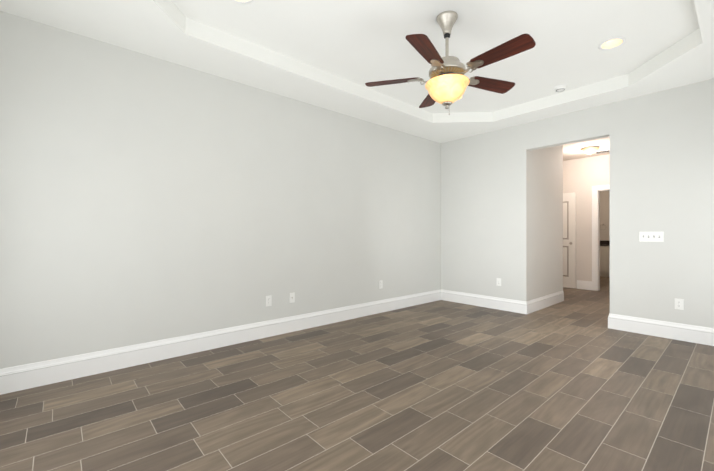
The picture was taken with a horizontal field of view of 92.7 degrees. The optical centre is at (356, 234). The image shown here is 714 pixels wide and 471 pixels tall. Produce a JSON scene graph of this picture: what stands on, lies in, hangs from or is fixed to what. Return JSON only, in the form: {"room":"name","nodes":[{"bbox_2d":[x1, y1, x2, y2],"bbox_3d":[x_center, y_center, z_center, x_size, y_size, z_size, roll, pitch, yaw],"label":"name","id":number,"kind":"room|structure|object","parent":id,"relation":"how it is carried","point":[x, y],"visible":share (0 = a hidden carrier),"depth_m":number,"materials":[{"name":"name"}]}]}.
{"room":"empty living room","nodes":[
{"label":"empty living room","id":0,"kind":"room"},
{"bbox_2d":[0,11,440,368],"bbox_3d":[-0.684,-0.340,4.174,5.890,2.980,0.120,0,0,-41],"label":"wall","id":1,"kind":"structure","parent":0,"point":[144,198],"depth_m":3.20,"materials":[{"name":"paint"}]},
{"bbox_2d":[0,290,439,394],"bbox_3d":[-0.638,1.060,4.120,5.650,0.180,0.016,0,0,-41],"label":"baseboard","id":2,"kind":"structure","parent":1,"relation":"attached to","point":[33,379],"depth_m":3.18,"materials":[{"name":"white wood"}]},
{"bbox_2d":[266,295,271,306],"bbox_3d":[-0.990,0.750,3.816,0.071,0.116,0.009,0,0,-41],"label":"electrical outlet","id":3,"kind":"object","parent":1,"relation":"attached to","point":[268,300],"visible":1,"depth_m":3.82,"materials":[{"name":"white plastic"}]},
{"bbox_2d":[289,292,294,302],"bbox_3d":[-0.763,0.750,4.012,0.071,0.116,0.015,0,0,-41],"label":"outlet","id":4,"kind":"object","parent":1,"relation":"attached to","point":[291,297],"visible":1,"depth_m":4.01,"materials":[{"name":"white plastic"}]},
{"bbox_2d":[379,280,382,288],"bbox_3d":[0.350,0.740,4.996,0.071,0.116,0.009,0,0,-41],"label":"electrical outlet","id":5,"kind":"object","parent":1,"relation":"attached to","point":[380,284],"visible":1,"depth_m":4.99,"materials":[{"name":"white plastic"}]},
{"bbox_2d":[0,276,713,470],"bbox_3d":[3.154,1.201,4.806,12.490,0.100,4.240,0,0,-41],"label":"floor","id":6,"kind":"structure","parent":0,"point":[572,381],"depth_m":2.31,"materials":[{"name":"brown tile"}]},
{"bbox_2d":[600,245,609,276],"bbox_3d":[7.026,0.740,9.216,0.604,0.840,1.500,0,0,-41],"label":"bathroom vanity","id":7,"kind":"object","parent":6,"relation":"on","point":[604,258],"depth_m":9.19,"materials":[{"name":"wood"}]},
{"bbox_2d":[0,0,713,142],"bbox_3d":[0.678,-1.702,2.630,5.750,0.200,4.100,0,0,-41],"label":"ceiling","id":8,"kind":"structure","parent":0,"point":[334,55],"depth_m":3.08,"materials":[{"name":"paint"}]},
{"bbox_2d":[232,0,252,3],"bbox_3d":[-0.852,-1.769,2.469,0.204,0.068,0.204,0,0,-41],"label":"recessed light","id":9,"kind":"object","parent":8,"relation":"in","point":[243,1],"visible":1,"depth_m":2.54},
{"bbox_2d":[365,11,535,114],"bbox_3d":[0.749,-1.346,2.700,1.292,0.792,1.247,0,0,-41],"label":"fan","id":10,"kind":"object","parent":8,"relation":"hanging from","point":[447,83],"visible":1,"depth_m":2.63,"materials":[{"name":"brown wood"}]},
{"bbox_2d":[554,85,566,91],"bbox_3d":[2.407,-1.721,4.033,0.136,0.038,0.136,0,0,-41],"label":"smoke detector","id":11,"kind":"object","parent":8,"relation":"attached to","point":[559,88],"visible":1,"depth_m":4.00,"materials":[{"name":"white plastic"}]},
{"bbox_2d":[598,37,625,49],"bbox_3d":[2.327,-1.768,3.110,0.204,0.068,0.204,0,0,-41],"label":"recessed light","id":12,"kind":"object","parent":8,"relation":"in","point":[611,43],"visible":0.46,"depth_m":3.15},
{"bbox_2d":[526,145,562,301],"bbox_3d":[2.961,-0.247,5.445,1.499,2.800,0.121,0,0,-41],"label":"wall","id":13,"kind":"structure","parent":0,"point":[544,226],"depth_m":5.35,"materials":[{"name":"paint"}]},
{"bbox_2d":[524,290,563,313],"bbox_3d":[2.999,1.062,5.386,1.516,0.180,0.016,0,0,-41],"label":"baseboard","id":14,"kind":"structure","parent":13,"relation":"attached to","point":[528,309],"depth_m":5.26,"materials":[{"name":"white wood"}]},
{"bbox_2d":[441,79,713,327],"bbox_3d":[2.843,-0.339,4.535,0.120,2.980,4.000,0,0,-41],"label":"wall","id":15,"kind":"structure","parent":0,"point":[661,160],"depth_m":4.04,"materials":[{"name":"paint"}]},
{"bbox_2d":[440,289,523,313],"bbox_3d":[1.955,1.062,5.437,0.016,0.180,1.410,0,0,-41],"label":"baseboard","id":16,"kind":"structure","parent":15,"relation":"attached to","point":[518,308],"depth_m":5.37,"materials":[{"name":"white wood"}]},
{"bbox_2d":[0,292,563,376],"bbox_3d":[0.405,1.019,4.070,7.150,0.006,1.471,0,0,-41],"label":"bead","id":17,"kind":"object","parent":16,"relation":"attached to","point":[236,331],"visible":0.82,"depth_m":3.41},
{"bbox_2d":[496,278,500,285],"bbox_3d":[2.166,0.732,5.203,0.009,0.116,0.071,0,0,-41],"label":"electrical outlet","id":18,"kind":"object","parent":15,"relation":"attached to","point":[498,281],"visible":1,"depth_m":5.20,"materials":[{"name":"white plastic"}]},
{"bbox_2d":[639,232,663,241],"bbox_3d":[3.342,0.034,3.866,0.014,0.104,0.208,0,0,-41],"label":"switch plate","id":19,"kind":"object","parent":15,"relation":"attached to","point":[651,236],"visible":1,"depth_m":3.86,"materials":[{"name":"white plastic"}]},
{"bbox_2d":[608,313,713,345],"bbox_3d":[3.638,1.059,3.618,0.136,0.180,1.576,0,0,-41],"label":"baseboard","id":20,"kind":"structure","parent":15,"relation":"attached to","point":[678,333],"depth_m":3.78,"materials":[{"name":"white wood"}]},
{"bbox_2d":[608,317,713,333],"bbox_3d":[3.638,1.018,3.618,0.136,0.006,1.576,0,0,-41],"label":"bead","id":21,"kind":"object","parent":15,"relation":"attached to","point":[661,325],"visible":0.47,"depth_m":3.79},
{"bbox_2d":[675,298,683,309],"bbox_3d":[3.495,0.759,3.694,0.009,0.116,0.071,0,0,-41],"label":"electrical outlet","id":22,"kind":"object","parent":15,"relation":"attached to","point":[679,303],"visible":1,"depth_m":3.69,"materials":[{"name":"white plastic"}]},
{"bbox_2d":[563,137,608,160],"bbox_3d":[5.018,-1.625,7.152,6.600,0.060,2.790,0,0,-41],"label":"ceiling","id":23,"kind":"structure","parent":0,"point":[571,151],"depth_m":6.35,"materials":[{"name":"paint"}]},
{"bbox_2d":[580,146,599,153],"bbox_3d":[4.308,-1.535,6.293,0.306,0.123,0.306,0,0,-41],"label":"hall light","id":24,"kind":"object","parent":23,"relation":"attached to","point":[589,149],"visible":0.98,"depth_m":6.21,"materials":[{"name":"white glass"}]},
{"bbox_2d":[594,150,608,153],"bbox_3d":[4.778,-1.592,6.561,0.200,0.008,0.340,0,0,-41],"label":"ceiling vent","id":25,"kind":"object","parent":23,"relation":"in","point":[603,151],"visible":0.6,"depth_m":6.56,"materials":[{"name":"white plastic"}]},
{"bbox_2d":[563,154,609,288],"bbox_3d":[4.937,-0.245,6.998,0.120,2.800,2.670,0,0,-41],"label":"wall","id":26,"kind":"structure","parent":0,"point":[582,177],"depth_m":7.12,"materials":[{"name":"paint"}]},
{"bbox_2d":[563,192,575,287],"bbox_3d":[4.339,0.133,7.497,0.105,2.030,0.810,0,0,-41],"label":"hall door","id":27,"kind":"structure","parent":26,"relation":"in","point":[569,240],"depth_m":7.28,"materials":[{"name":"paint"}]},
{"bbox_2d":[577,280,591,289],"bbox_3d":[4.746,1.065,7.111,0.016,0.180,0.275,0,0,-41],"label":"baseboard","id":28,"kind":"structure","parent":26,"relation":"attached to","point":[585,285],"depth_m":7.10,"materials":[{"name":"white wood"}]},
{"bbox_2d":[592,185,609,290],"bbox_3d":[5.208,0.085,6.677,0.138,2.140,0.990,0,0,-41],"label":"door frame","id":29,"kind":"structure","parent":26,"relation":"attached to","point":[596,190],"depth_m":6.96,"materials":[{"name":"white wood"}]},
{"bbox_2d":[600,191,609,240],"bbox_3d":[7.532,-0.241,9.197,0.120,2.800,2.300,0,0,-41],"label":"wall","id":30,"kind":"structure","parent":0,"point":[605,211],"depth_m":9.66,"materials":[{"name":"paint"}]},
{"bbox_2d":[600,241,609,244],"bbox_3d":[7.248,0.234,9.406,0.020,0.100,1.530,0,0,-41],"label":"backsplash","id":31,"kind":"structure","parent":30,"relation":"attached to","point":[601,242],"depth_m":9.62,"materials":[{"name":"black"}]}
]}

